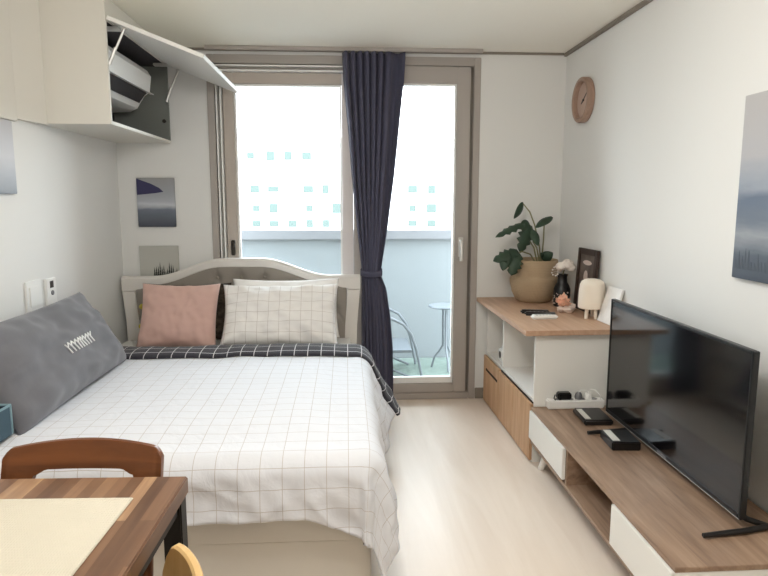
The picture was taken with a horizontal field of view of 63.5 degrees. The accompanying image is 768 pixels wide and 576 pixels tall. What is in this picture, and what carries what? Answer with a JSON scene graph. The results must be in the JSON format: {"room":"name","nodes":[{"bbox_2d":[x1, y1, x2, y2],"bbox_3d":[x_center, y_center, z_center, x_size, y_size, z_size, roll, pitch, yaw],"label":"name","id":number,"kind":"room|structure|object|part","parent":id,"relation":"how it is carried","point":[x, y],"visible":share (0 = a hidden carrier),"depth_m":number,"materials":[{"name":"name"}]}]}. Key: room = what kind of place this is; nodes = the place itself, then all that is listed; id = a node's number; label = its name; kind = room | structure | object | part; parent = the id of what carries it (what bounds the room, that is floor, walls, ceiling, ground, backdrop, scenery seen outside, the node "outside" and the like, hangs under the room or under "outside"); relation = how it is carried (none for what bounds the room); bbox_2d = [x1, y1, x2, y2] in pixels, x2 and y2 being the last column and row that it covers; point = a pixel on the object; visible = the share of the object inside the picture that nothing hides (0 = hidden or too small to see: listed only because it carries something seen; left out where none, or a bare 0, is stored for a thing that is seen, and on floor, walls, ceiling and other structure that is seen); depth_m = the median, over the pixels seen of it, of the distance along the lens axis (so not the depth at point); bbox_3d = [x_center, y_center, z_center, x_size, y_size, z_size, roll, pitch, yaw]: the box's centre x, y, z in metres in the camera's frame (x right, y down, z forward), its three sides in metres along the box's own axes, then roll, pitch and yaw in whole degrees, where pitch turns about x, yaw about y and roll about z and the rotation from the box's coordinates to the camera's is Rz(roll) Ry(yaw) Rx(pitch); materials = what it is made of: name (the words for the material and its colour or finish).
{"room":"studio apartment","nodes":[
{"label":"studio apartment","id":0,"kind":"room"},
{"bbox_2d":[0,120,127,344],"bbox_3d":[-1.576,0.038,1.228,0.100,2.300,6.008,0,8,-3],"label":"wall","id":1,"kind":"structure","parent":0,"point":[62,221],"depth_m":3.19,"materials":[{"name":"white paint"}]},
{"bbox_2d":[0,118,16,193],"bbox_3d":[-1.595,-0.529,2.436,0.014,0.311,0.516,0,8,-3],"label":"picture","id":2,"kind":"object","parent":1,"relation":"attached to","point":[8,185],"visible":1,"depth_m":2.63},
{"bbox_2d":[0,0,46,123],"bbox_3d":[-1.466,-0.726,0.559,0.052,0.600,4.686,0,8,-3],"label":"upper cabinet","id":3,"kind":"object","parent":1,"relation":"attached to","point":[22,85],"depth_m":2.73,"materials":[{"name":"white laminate"}]},
{"bbox_2d":[24,279,42,312],"bbox_3d":[-1.617,0.040,2.868,0.015,0.150,0.144,0,8,-3],"label":"light switch","id":4,"kind":"object","parent":1,"relation":"attached to","point":[33,289],"visible":0.8,"depth_m":2.85,"materials":[{"name":"white plastic"}]},
{"bbox_2d":[44,277,56,305],"bbox_3d":[-1.625,0.016,3.027,0.018,0.130,0.098,0,8,-3],"label":"thermostat","id":5,"kind":"object","parent":1,"relation":"attached to","point":[49,283],"visible":0.88,"depth_m":3.01,"materials":[{"name":"white plastic"}]},
{"bbox_2d":[38,0,239,142],"bbox_3d":[-1.269,-1.136,3.399,0.789,0.582,1.017,0,8,-3],"label":"upper cabinet","id":6,"kind":"object","parent":1,"relation":"attached to","point":[76,35],"visible":0.92,"depth_m":2.92,"materials":[{"name":"white laminate"}]},
{"bbox_3d":[-1.462,-1.064,2.891,0.343,0.582,0.016,0,8,-3],"label":"panel","id":7,"kind":"part","parent":6,"relation":"part of","materials":[{"name":"white laminate"}]},
{"bbox_2d":[108,46,153,112],"bbox_3d":[-1.507,-1.127,3.322,0.290,0.262,0.810,0,8,-3],"label":"air conditioner","id":8,"kind":"object","parent":6,"relation":"in","point":[130,82],"visible":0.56,"depth_m":3.42,"materials":[{"name":"white plastic"}]},
{"bbox_2d":[110,73,145,102],"bbox_3d":[-1.409,-1.080,3.319,0.060,0.066,0.740,0,8,-3],"label":"vent","id":9,"kind":"object","parent":8,"relation":"attached to","point":[123,88],"depth_m":3.40,"materials":[{"name":"grey plastic"}]},
{"bbox_3d":[-1.523,-1.156,3.887,0.341,0.452,0.016,0,8,-3],"label":"panel","id":10,"kind":"part","parent":6,"relation":"part of","materials":[{"name":"grey"}]},
{"bbox_3d":[-1.096,-1.242,3.390,0.442,0.186,1.007,0,8,-3],"label":"flap door","id":11,"kind":"part","parent":6,"relation":"part of","materials":[{"name":"white laminate"}]},
{"bbox_2d":[116,50,566,397],"bbox_3d":[-0.262,-0.382,4.188,2.886,2.300,0.200,0,8,-3],"label":"wall","id":12,"kind":"structure","parent":0,"point":[522,104],"depth_m":4.04,"materials":[{"name":"white paint"}]},
{"bbox_2d":[136,178,176,226],"bbox_3d":[-1.460,-0.549,3.979,0.237,0.312,0.017,0,8,-3],"label":"picture","id":13,"kind":"object","parent":12,"relation":"attached to","point":[156,204],"visible":1,"depth_m":3.97,"materials":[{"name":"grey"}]},
{"bbox_2d":[139,246,179,275],"bbox_3d":[-1.460,-0.119,4.040,0.248,0.311,0.017,0,8,-3],"label":"picture","id":14,"kind":"object","parent":12,"relation":"attached to","point":[154,260],"visible":0.67,"depth_m":4.02,"materials":[{"name":"grey paper"}]},
{"bbox_2d":[205,54,480,399],"bbox_3d":[-0.249,-0.359,4.151,1.744,2.263,0.180,0,8,-3],"label":"window","id":15,"kind":"structure","parent":12,"relation":"in","point":[243,70],"depth_m":4.00,"materials":[{"name":"grey metal"}]},
{"bbox_3d":[-0.987,-0.262,4.054,0.024,0.100,0.050,0,8,-3],"label":"handle","id":16,"kind":"part","parent":15,"relation":"part of","materials":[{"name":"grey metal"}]},
{"bbox_3d":[-0.652,-0.329,4.123,0.754,2.112,0.065,0,8,-3],"label":"sash","id":17,"kind":"part","parent":15,"relation":"part of","materials":[{"name":"beige"}]},
{"bbox_2d":[354,66,473,392],"bbox_3d":[0.189,-0.349,4.104,0.776,2.153,0.119,0,8,-3],"label":"door","id":18,"kind":"structure","parent":15,"relation":"attached to","point":[461,79],"depth_m":4.11,"materials":[{"name":"grey"}]},
{"bbox_3d":[0.511,-0.257,4.104,0.034,0.155,0.053,0,8,-3],"label":"lever handle","id":19,"kind":"part","parent":18,"relation":"part of","materials":[{"name":"silver metal"}]},
{"bbox_2d":[204,45,482,53],"bbox_3d":[-0.239,-1.484,3.855,1.730,0.024,0.024,0,8,-3],"label":"trim","id":20,"kind":"structure","parent":12,"relation":"attached to","point":[206,47],"depth_m":3.84,"materials":[{"name":"grey"}]},
{"bbox_2d":[342,51,405,391],"bbox_3d":[-0.064,-0.368,4.025,0.391,2.227,0.088,-1,8,-7],"label":"curtain","id":21,"kind":"object","parent":12,"relation":"hanging from","point":[373,82],"visible":0.9,"depth_m":3.96,"materials":[{"name":"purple fabric"}]},
{"bbox_2d":[187,47,563,54],"bbox_3d":[-0.092,-1.500,3.931,2.514,0.014,0.014,0,8,-3],"label":"trim","id":22,"kind":"structure","parent":12,"relation":"attached to","point":[192,48],"depth_m":3.97,"materials":[{"name":"brown"}]},
{"bbox_2d":[475,387,482,397],"bbox_3d":[0.906,0.724,4.309,0.558,0.075,0.012,0,8,-3],"label":"baseboard","id":23,"kind":"structure","parent":12,"relation":"attached to","point":[478,391],"depth_m":4.29,"materials":[{"name":"brown"}]},
{"bbox_2d":[111,0,642,52],"bbox_3d":[-0.086,-1.173,1.148,3.086,0.120,6.008,0,8,-3],"label":"ceiling","id":24,"kind":"structure","parent":0,"point":[541,26],"depth_m":3.30,"materials":[{"name":"white paint"}]},
{"bbox_2d":[393,357,449,375],"bbox_3d":[-0.295,0.743,5.009,4.800,0.120,1.112,0,8,-3],"label":"floor","id":25,"kind":"structure","parent":0,"point":[439,368],"depth_m":5.16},
{"bbox_2d":[241,229,451,357],"bbox_3d":[-0.323,0.061,5.387,4.800,1.125,0.130,0,8,-3],"label":"parapet","id":26,"kind":"object","parent":25,"relation":"on","point":[416,264],"depth_m":5.36,"materials":[{"name":"blue concrete"}]},
{"bbox_2d":[389,308,422,375],"bbox_3d":[0.038,0.356,4.960,0.506,0.664,0.482,0,8,-3],"label":"balcony chair","id":27,"kind":"object","parent":25,"relation":"on","point":[400,345],"visible":0.43,"depth_m":4.86,"materials":[{"name":"silver metal"}]},
{"bbox_3d":[-0.008,0.325,5.174,0.439,0.664,0.020,0,8,-3],"label":"leg","id":28,"kind":"part","parent":27,"relation":"part of","materials":[{"name":"silver metal"}]},
{"bbox_3d":[0.019,0.387,4.742,0.439,0.664,0.020,0,8,-3],"label":"leg","id":29,"kind":"part","parent":27,"relation":"part of","materials":[{"name":"silver metal"}]},
{"bbox_3d":[0.056,0.460,4.976,0.300,0.020,0.430,0,8,-3],"label":"seat","id":30,"kind":"part","parent":27,"relation":"part of","materials":[{"name":"silver metal"}]},
{"bbox_3d":[0.099,0.399,5.203,0.356,0.495,0.022,0,8,-3],"label":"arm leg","id":31,"kind":"part","parent":27,"relation":"part of","materials":[{"name":"silver metal"}]},
{"bbox_2d":[429,302,450,371],"bbox_3d":[0.500,0.401,5.066,0.280,0.530,0.280,0,8,-3],"label":"table","id":32,"kind":"object","parent":25,"relation":"on","point":[446,306],"visible":0.68,"depth_m":5.04,"materials":[{"name":"silver metal"}]},
{"bbox_3d":[0.438,0.406,5.092,0.112,0.514,0.017,3,9,21],"label":"leg","id":33,"kind":"part","parent":32,"relation":"part of","materials":[{"name":"silver metal"}]},
{"bbox_3d":[0.510,0.418,5.001,0.018,0.514,0.113,-1,8,-8],"label":"leg","id":34,"kind":"part","parent":32,"relation":"part of","materials":[{"name":"silver metal"}]},
{"bbox_3d":[0.553,0.403,5.109,0.113,0.514,0.018,-6,10,-38],"label":"leg","id":35,"kind":"part","parent":32,"relation":"part of","materials":[{"name":"silver metal"}]},
{"bbox_2d":[371,398,630,575],"bbox_3d":[-0.084,1.229,1.448,3.086,0.120,5.928,0,8,-3],"label":"floor","id":36,"kind":"structure","parent":0,"point":[470,502],"depth_m":2.78,"materials":[{"name":"beige wood"}]},
{"bbox_2d":[0,437,163,575],"bbox_3d":[-0.701,0.779,1.359,0.368,0.799,0.376,0,8,-1],"label":"dining chair","id":37,"kind":"object","parent":36,"relation":"on","point":[139,459],"visible":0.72,"depth_m":1.46,"materials":[{"name":"brown wood"}]},
{"bbox_3d":[-0.705,0.433,1.460,0.368,0.142,0.079,0,8,-1],"label":"backrest","id":38,"kind":"part","parent":37,"relation":"part of","materials":[{"name":"brown wood"}]},
{"bbox_3d":[-0.548,0.817,1.464,0.034,0.695,0.094,0,8,-1],"label":"leg","id":39,"kind":"part","parent":37,"relation":"part of","materials":[{"name":"brown wood"}]},
{"bbox_2d":[0,476,187,575],"bbox_3d":[-0.922,0.845,1.092,0.977,0.740,0.712,0,8,-2],"label":"dining table","id":40,"kind":"object","parent":36,"relation":"on","point":[156,513],"visible":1,"depth_m":1.30,"materials":[{"name":"brown wood"}]},
{"bbox_2d":[0,498,132,575],"bbox_3d":[-0.735,0.460,1.151,0.430,0.004,0.285,0,8,-1],"label":"placemat","id":41,"kind":"object","parent":40,"relation":"on","point":[39,537],"visible":1,"depth_m":1.17,"materials":[{"name":"beige"}]},
{"bbox_3d":[-0.469,0.817,1.433,0.042,0.700,0.042,0,8,-2],"label":"leg","id":42,"kind":"part","parent":40,"relation":"part of","materials":[{"name":"black metal"}]},
{"bbox_2d":[162,543,202,575],"bbox_3d":[-0.483,0.859,1.066,0.362,0.720,0.342,0,8,-3],"label":"dining chair","id":43,"kind":"object","parent":36,"relation":"on","point":[180,560],"visible":1,"depth_m":1.15,"materials":[{"name":"yellow wood"}]},
{"bbox_2d":[121,258,370,575],"bbox_3d":[-0.852,0.440,3.054,1.518,0.990,2.075,0,8,-3],"label":"bed","id":44,"kind":"object","parent":36,"relation":"on","point":[302,547],"visible":0.13,"depth_m":2.12,"materials":[{"name":"white paint"}]},
{"bbox_2d":[136,283,219,346],"bbox_3d":[-1.188,0.163,3.589,0.450,0.366,0.234,0,8,-2],"label":"cushion","id":45,"kind":"object","parent":44,"relation":"on","point":[172,316],"visible":0.98,"depth_m":3.53,"materials":[{"name":"pink fabric"}]},
{"bbox_2d":[138,283,230,338],"bbox_3d":[-1.205,0.142,3.783,0.560,0.334,0.182,0,8,-3],"label":"cushion","id":46,"kind":"object","parent":44,"relation":"on","point":[220,313],"visible":0.06,"depth_m":3.76,"materials":[{"name":"fabric"}]},
{"bbox_2d":[0,343,399,575],"bbox_3d":[-0.744,0.652,2.747,1.747,0.505,1.559,0,8,-3],"label":"duvet","id":47,"kind":"object","parent":44,"relation":"on","point":[258,433],"visible":0.77,"depth_m":2.25,"materials":[{"name":"white fabric"}]},
{"bbox_2d":[0,404,13,441],"bbox_3d":[-1.410,0.459,2.097,0.254,0.110,0.097,0,8,0],"label":"storage box","id":48,"kind":"object","parent":47,"relation":"on","point":[6,419],"visible":1,"depth_m":2.11,"materials":[{"name":"blue plastic"}]},
{"bbox_2d":[0,292,125,434],"bbox_3d":[-1.394,0.273,2.653,0.295,0.378,1.058,-1,8,-4],"label":"cushion","id":49,"kind":"object","parent":47,"relation":"on","point":[49,354],"visible":0.99,"depth_m":2.46,"materials":[{"name":"grey fabric"}]},
{"bbox_3d":[-0.868,0.552,3.067,1.485,0.183,1.952,0,8,-3],"label":"mattress","id":50,"kind":"part","parent":44,"relation":"part of","materials":[{"name":"white"}]},
{"bbox_3d":[-0.910,0.299,4.049,1.513,0.990,0.060,0,8,-3],"label":"headboard frame","id":51,"kind":"part","parent":44,"relation":"part of","materials":[{"name":"white paint"}]},
{"bbox_3d":[-0.910,0.175,4.024,1.348,0.642,0.036,0,8,-3],"label":"headboard panel","id":52,"kind":"part","parent":44,"relation":"part of","materials":[{"name":"beige"}]},
{"bbox_3d":[-0.795,0.901,2.087,1.508,0.310,0.029,0,8,-3],"label":"footboard","id":53,"kind":"part","parent":44,"relation":"part of","materials":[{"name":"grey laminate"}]},
{"bbox_2d":[220,284,337,344],"bbox_3d":[-0.610,0.161,3.634,0.684,0.346,0.251,-1,8,-4],"label":"pillow","id":54,"kind":"object","parent":44,"relation":"on","point":[303,313],"visible":0.99,"depth_m":3.58,"materials":[{"name":"white fabric"}]},
{"bbox_2d":[233,278,339,337],"bbox_3d":[-0.605,0.123,3.827,0.666,0.352,0.212,-1,8,-6],"label":"pillow","id":55,"kind":"object","parent":44,"relation":"on","point":[237,282],"visible":0.1,"depth_m":3.83,"materials":[{"name":"white fabric"}]},
{"bbox_2d":[477,297,609,461],"bbox_3d":[0.934,0.488,3.714,0.534,0.710,1.095,-1,8,-4],"label":"sideboard","id":56,"kind":"object","parent":36,"relation":"on","point":[541,358],"visible":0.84,"depth_m":3.33,"materials":[{"name":"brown wood"}]},
{"bbox_3d":[0.701,0.632,4.036,0.016,0.311,0.387,-1,8,-4],"label":"door","id":57,"kind":"part","parent":56,"relation":"part of","materials":[{"name":"brown wood"}]},
{"bbox_2d":[498,347,502,361],"bbox_3d":[0.753,0.424,3.926,0.047,0.090,0.100,0,8,-3],"label":"wall outlet","id":58,"kind":"object","parent":56,"relation":"on","point":[500,350],"visible":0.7,"depth_m":3.91,"materials":[{"name":"white plastic"}]},
{"bbox_3d":[0.728,0.685,3.691,0.016,0.303,0.303,-1,8,-4],"label":"door","id":59,"kind":"part","parent":56,"relation":"part of","materials":[{"name":"brown wood"}]},
{"bbox_3d":[0.753,0.729,3.381,0.016,0.303,0.316,-1,8,-4],"label":"door","id":60,"kind":"part","parent":56,"relation":"part of","materials":[{"name":"brown wood"}]},
{"bbox_2d":[493,202,557,302],"bbox_3d":[0.895,-0.232,3.988,0.460,0.639,0.316,0,8,-3],"label":"potted plant","id":61,"kind":"object","parent":56,"relation":"on","point":[532,280],"visible":0.98,"depth_m":3.89,"materials":[{"name":"green plant"}]},
{"bbox_3d":[0.924,-0.263,3.936,0.148,0.249,0.019,-3,9,-21],"label":"stem","id":62,"kind":"part","parent":61,"relation":"part of","materials":[{"name":"green plant"}]},
{"bbox_3d":[0.946,-0.343,3.961,0.137,0.398,0.011,0,8,-3],"label":"stem","id":63,"kind":"part","parent":61,"relation":"part of","materials":[{"name":"yellow"}]},
{"bbox_2d":[510,257,557,302],"bbox_3d":[0.972,-0.052,4.024,0.306,0.272,0.306,0,8,-3],"label":"basket","id":64,"kind":"object","parent":61,"relation":"attached to","point":[532,281],"depth_m":3.90,"materials":[{"name":"beige"}]},
{"bbox_3d":[0.974,-0.219,3.948,0.084,0.159,0.016,-6,10,-37],"label":"stem","id":65,"kind":"part","parent":61,"relation":"part of","materials":[{"name":"yellow"}]},
{"bbox_3d":[1.021,-0.287,3.985,0.019,0.279,0.028,0,8,-3],"label":"stem","id":66,"kind":"part","parent":61,"relation":"part of","materials":[{"name":"yellow"}]},
{"bbox_2d":[520,309,549,313],"bbox_3d":[0.873,0.136,3.584,0.165,0.024,0.042,1,8,8],"label":"remote control","id":67,"kind":"object","parent":56,"relation":"on","point":[523,311],"visible":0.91,"depth_m":3.58,"materials":[{"name":"black plastic"}]},
{"bbox_2d":[525,311,556,315],"bbox_3d":[0.887,0.146,3.515,0.175,0.024,0.044,2,8,12],"label":"remote control","id":68,"kind":"object","parent":56,"relation":"on","point":[528,313],"visible":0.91,"depth_m":3.51,"materials":[{"name":"black plastic"}]},
{"bbox_2d":[531,314,557,319],"bbox_3d":[0.885,0.157,3.426,0.145,0.026,0.050,-1,8,-7],"label":"remote control","id":69,"kind":"object","parent":56,"relation":"on","point":[533,316],"visible":1,"depth_m":3.41,"materials":[{"name":"white plastic"}]},
{"bbox_2d":[552,273,570,306],"bbox_3d":[1.097,0.013,3.823,0.110,0.200,0.108,0,8,-3],"label":"flower vase","id":70,"kind":"object","parent":56,"relation":"on","point":[562,286],"visible":0.77,"depth_m":3.79,"materials":[{"name":"black ceramic"}]},
{"bbox_2d":[551,259,575,276],"bbox_3d":[1.096,-0.113,3.797,0.150,0.128,0.084,0,8,-3],"label":"bunch","id":71,"kind":"object","parent":70,"relation":"in","point":[567,264],"visible":1,"depth_m":3.77,"materials":[{"name":"white"}]},
{"bbox_2d":[555,293,575,312],"bbox_3d":[1.059,0.087,3.611,0.121,0.126,0.088,2,8,15],"label":"flower ornament","id":72,"kind":"object","parent":56,"relation":"on","point":[562,300],"visible":1,"depth_m":3.60,"materials":[{"name":"pink plant"}]},
{"bbox_2d":[573,247,600,313],"bbox_3d":[1.188,-0.046,3.642,0.038,0.366,0.270,-1,8,-5],"label":"photo frame","id":73,"kind":"object","parent":56,"relation":"on","point":[588,260],"visible":0.6,"depth_m":3.65,"materials":[{"name":"brown wood"}]},
{"bbox_2d":[577,254,594,301],"bbox_3d":[1.188,-0.046,3.642,0.024,0.296,0.200,-1,8,-5],"label":"photograph","id":74,"kind":"object","parent":73,"relation":"attached to","point":[586,262],"depth_m":3.66,"materials":[{"name":"black"}]},
{"bbox_2d":[578,278,605,318],"bbox_3d":[1.154,0.057,3.443,0.146,0.221,0.146,0,8,-3],"label":"table lamp","id":75,"kind":"object","parent":56,"relation":"on","point":[592,291],"visible":0.94,"depth_m":3.38,"materials":[{"name":"beige"}]},
{"bbox_3d":[1.120,0.142,3.428,0.024,0.058,0.023,0,8,-3],"label":"leg","id":76,"kind":"part","parent":75,"relation":"part of","materials":[{"name":"beige wood"}]},
{"bbox_3d":[1.164,0.144,3.412,0.021,0.058,0.026,0,8,-3],"label":"leg","id":77,"kind":"part","parent":75,"relation":"part of","materials":[{"name":"beige wood"}]},
{"bbox_2d":[597,286,624,324],"bbox_3d":[1.202,0.094,3.291,0.068,0.190,0.160,-1,8,-6],"label":"framed card","id":78,"kind":"object","parent":56,"relation":"on","point":[604,316],"visible":0.75,"depth_m":3.30,"materials":[{"name":"white paper"}]},
{"bbox_2d":[529,397,767,575],"bbox_3d":[1.038,0.841,2.532,0.489,0.357,1.419,0,8,-3],"label":"tv console","id":79,"kind":"object","parent":36,"relation":"on","point":[653,518],"depth_m":2.22,"materials":[{"name":"brown wood"}]},
{"bbox_3d":[0.816,0.873,3.131,0.045,0.124,0.087,-2,8,-17],"label":"leg","id":80,"kind":"part","parent":79,"relation":"part of","materials":[{"name":"white laminate"}]},
{"bbox_3d":[0.774,0.738,2.965,0.016,0.145,0.496,0,8,-3],"label":"drawer","id":81,"kind":"part","parent":79,"relation":"part of","materials":[{"name":"white laminate"}]},
{"bbox_2d":[553,391,571,399],"bbox_3d":[0.911,0.551,3.175,0.090,0.037,0.043,0,8,-3],"label":"power adapter","id":82,"kind":"object","parent":79,"relation":"attached to","point":[561,395],"visible":1,"depth_m":3.16,"materials":[{"name":"black plastic"}]},
{"bbox_3d":[0.980,0.592,3.186,0.295,0.047,0.050,0,8,-3],"label":"power strip","id":83,"kind":"part","parent":79,"relation":"part of","materials":[{"name":"white plastic"}]},
{"bbox_2d":[574,389,591,399],"bbox_3d":[1.019,0.543,3.179,0.083,0.052,0.043,0,8,-3],"label":"plug","id":84,"kind":"object","parent":79,"relation":"attached to","point":[578,395],"visible":1,"depth_m":3.17,"materials":[{"name":"grey plastic"}]},
{"bbox_2d":[584,389,600,399],"bbox_3d":[1.069,0.543,3.182,0.083,0.052,0.043,0,8,-3],"label":"plug","id":85,"kind":"object","parent":79,"relation":"attached to","point":[587,396],"visible":1,"depth_m":3.17,"materials":[{"name":"white plastic"}]},
{"bbox_2d":[573,408,612,424],"bbox_3d":[1.015,0.624,3.018,0.138,0.030,0.183,0,8,0],"label":"modem","id":86,"kind":"object","parent":79,"relation":"on","point":[588,416],"visible":1,"depth_m":2.98,"materials":[{"name":"black plastic"}]},
{"bbox_2d":[600,430,640,450],"bbox_3d":[1.032,0.663,2.710,0.122,0.039,0.153,0,8,1],"label":"box","id":87,"kind":"object","parent":79,"relation":"on","point":[617,440],"visible":1,"depth_m":2.66,"materials":[{"name":"black plastic"}]},
{"bbox_3d":[0.832,0.875,2.020,0.016,0.151,0.414,0,8,-3],"label":"drawer","id":88,"kind":"part","parent":79,"relation":"part of","materials":[{"name":"white laminate"}]},
{"bbox_2d":[587,299,767,537],"bbox_3d":[1.105,0.420,2.456,0.320,0.590,1.098,0,8,-3],"label":"television","id":89,"kind":"object","parent":79,"relation":"on","point":[688,393],"visible":0.97,"depth_m":2.29,"materials":[{"name":"black plastic"}]},
{"bbox_3d":[1.085,0.914,1.836,0.479,0.179,0.018,0,8,-3],"label":"panel","id":90,"kind":"part","parent":79,"relation":"part of","materials":[{"name":"white laminate"}]},
{"bbox_2d":[558,0,767,513],"bbox_3d":[1.404,0.012,1.407,0.100,2.300,6.008,0,8,-3],"label":"wall","id":91,"kind":"structure","parent":0,"point":[650,181],"depth_m":2.71,"materials":[{"name":"white paint"}]},
{"bbox_2d":[572,77,594,122],"bbox_3d":[1.184,-1.119,3.693,0.042,0.264,0.264,0,8,-3],"label":"wall clock","id":92,"kind":"object","parent":91,"relation":"attached to","point":[583,97],"visible":1,"depth_m":3.68,"materials":[{"name":"brown wood"}]},
{"bbox_2d":[564,0,652,56],"bbox_3d":[1.347,-1.108,1.194,0.020,0.022,5.708,0,8,-3],"label":"trim","id":93,"kind":"structure","parent":91,"relation":"attached to","point":[643,3],"depth_m":3.33,"materials":[{"name":"brown"}]},
{"bbox_2d":[732,90,767,283],"bbox_3d":[1.302,-0.326,1.998,0.023,0.644,0.482,0,8,-3],"label":"picture","id":94,"kind":"object","parent":91,"relation":"attached to","point":[750,255],"visible":1,"depth_m":2.15,"materials":[{"name":"grey paper"}]},
{"label":"outside","id":95,"kind":"structure","parent":0,"visible":0},
{"bbox_3d":[-12.917,1.631,215.223,520.000,1.000,413.500,0,8,-3],"label":"ground","id":96,"kind":"structure","parent":95,"visible":0},
{"bbox_2d":[238,137,452,229],"bbox_3d":[-11.742,-8.150,127.584,80.000,43.000,16.120,0,8,-3],"label":"apartment building","id":97,"kind":"structure","parent":96,"relation":"on","point":[287,183],"depth_m":118.09,"materials":[{"name":"white"}]}
]}

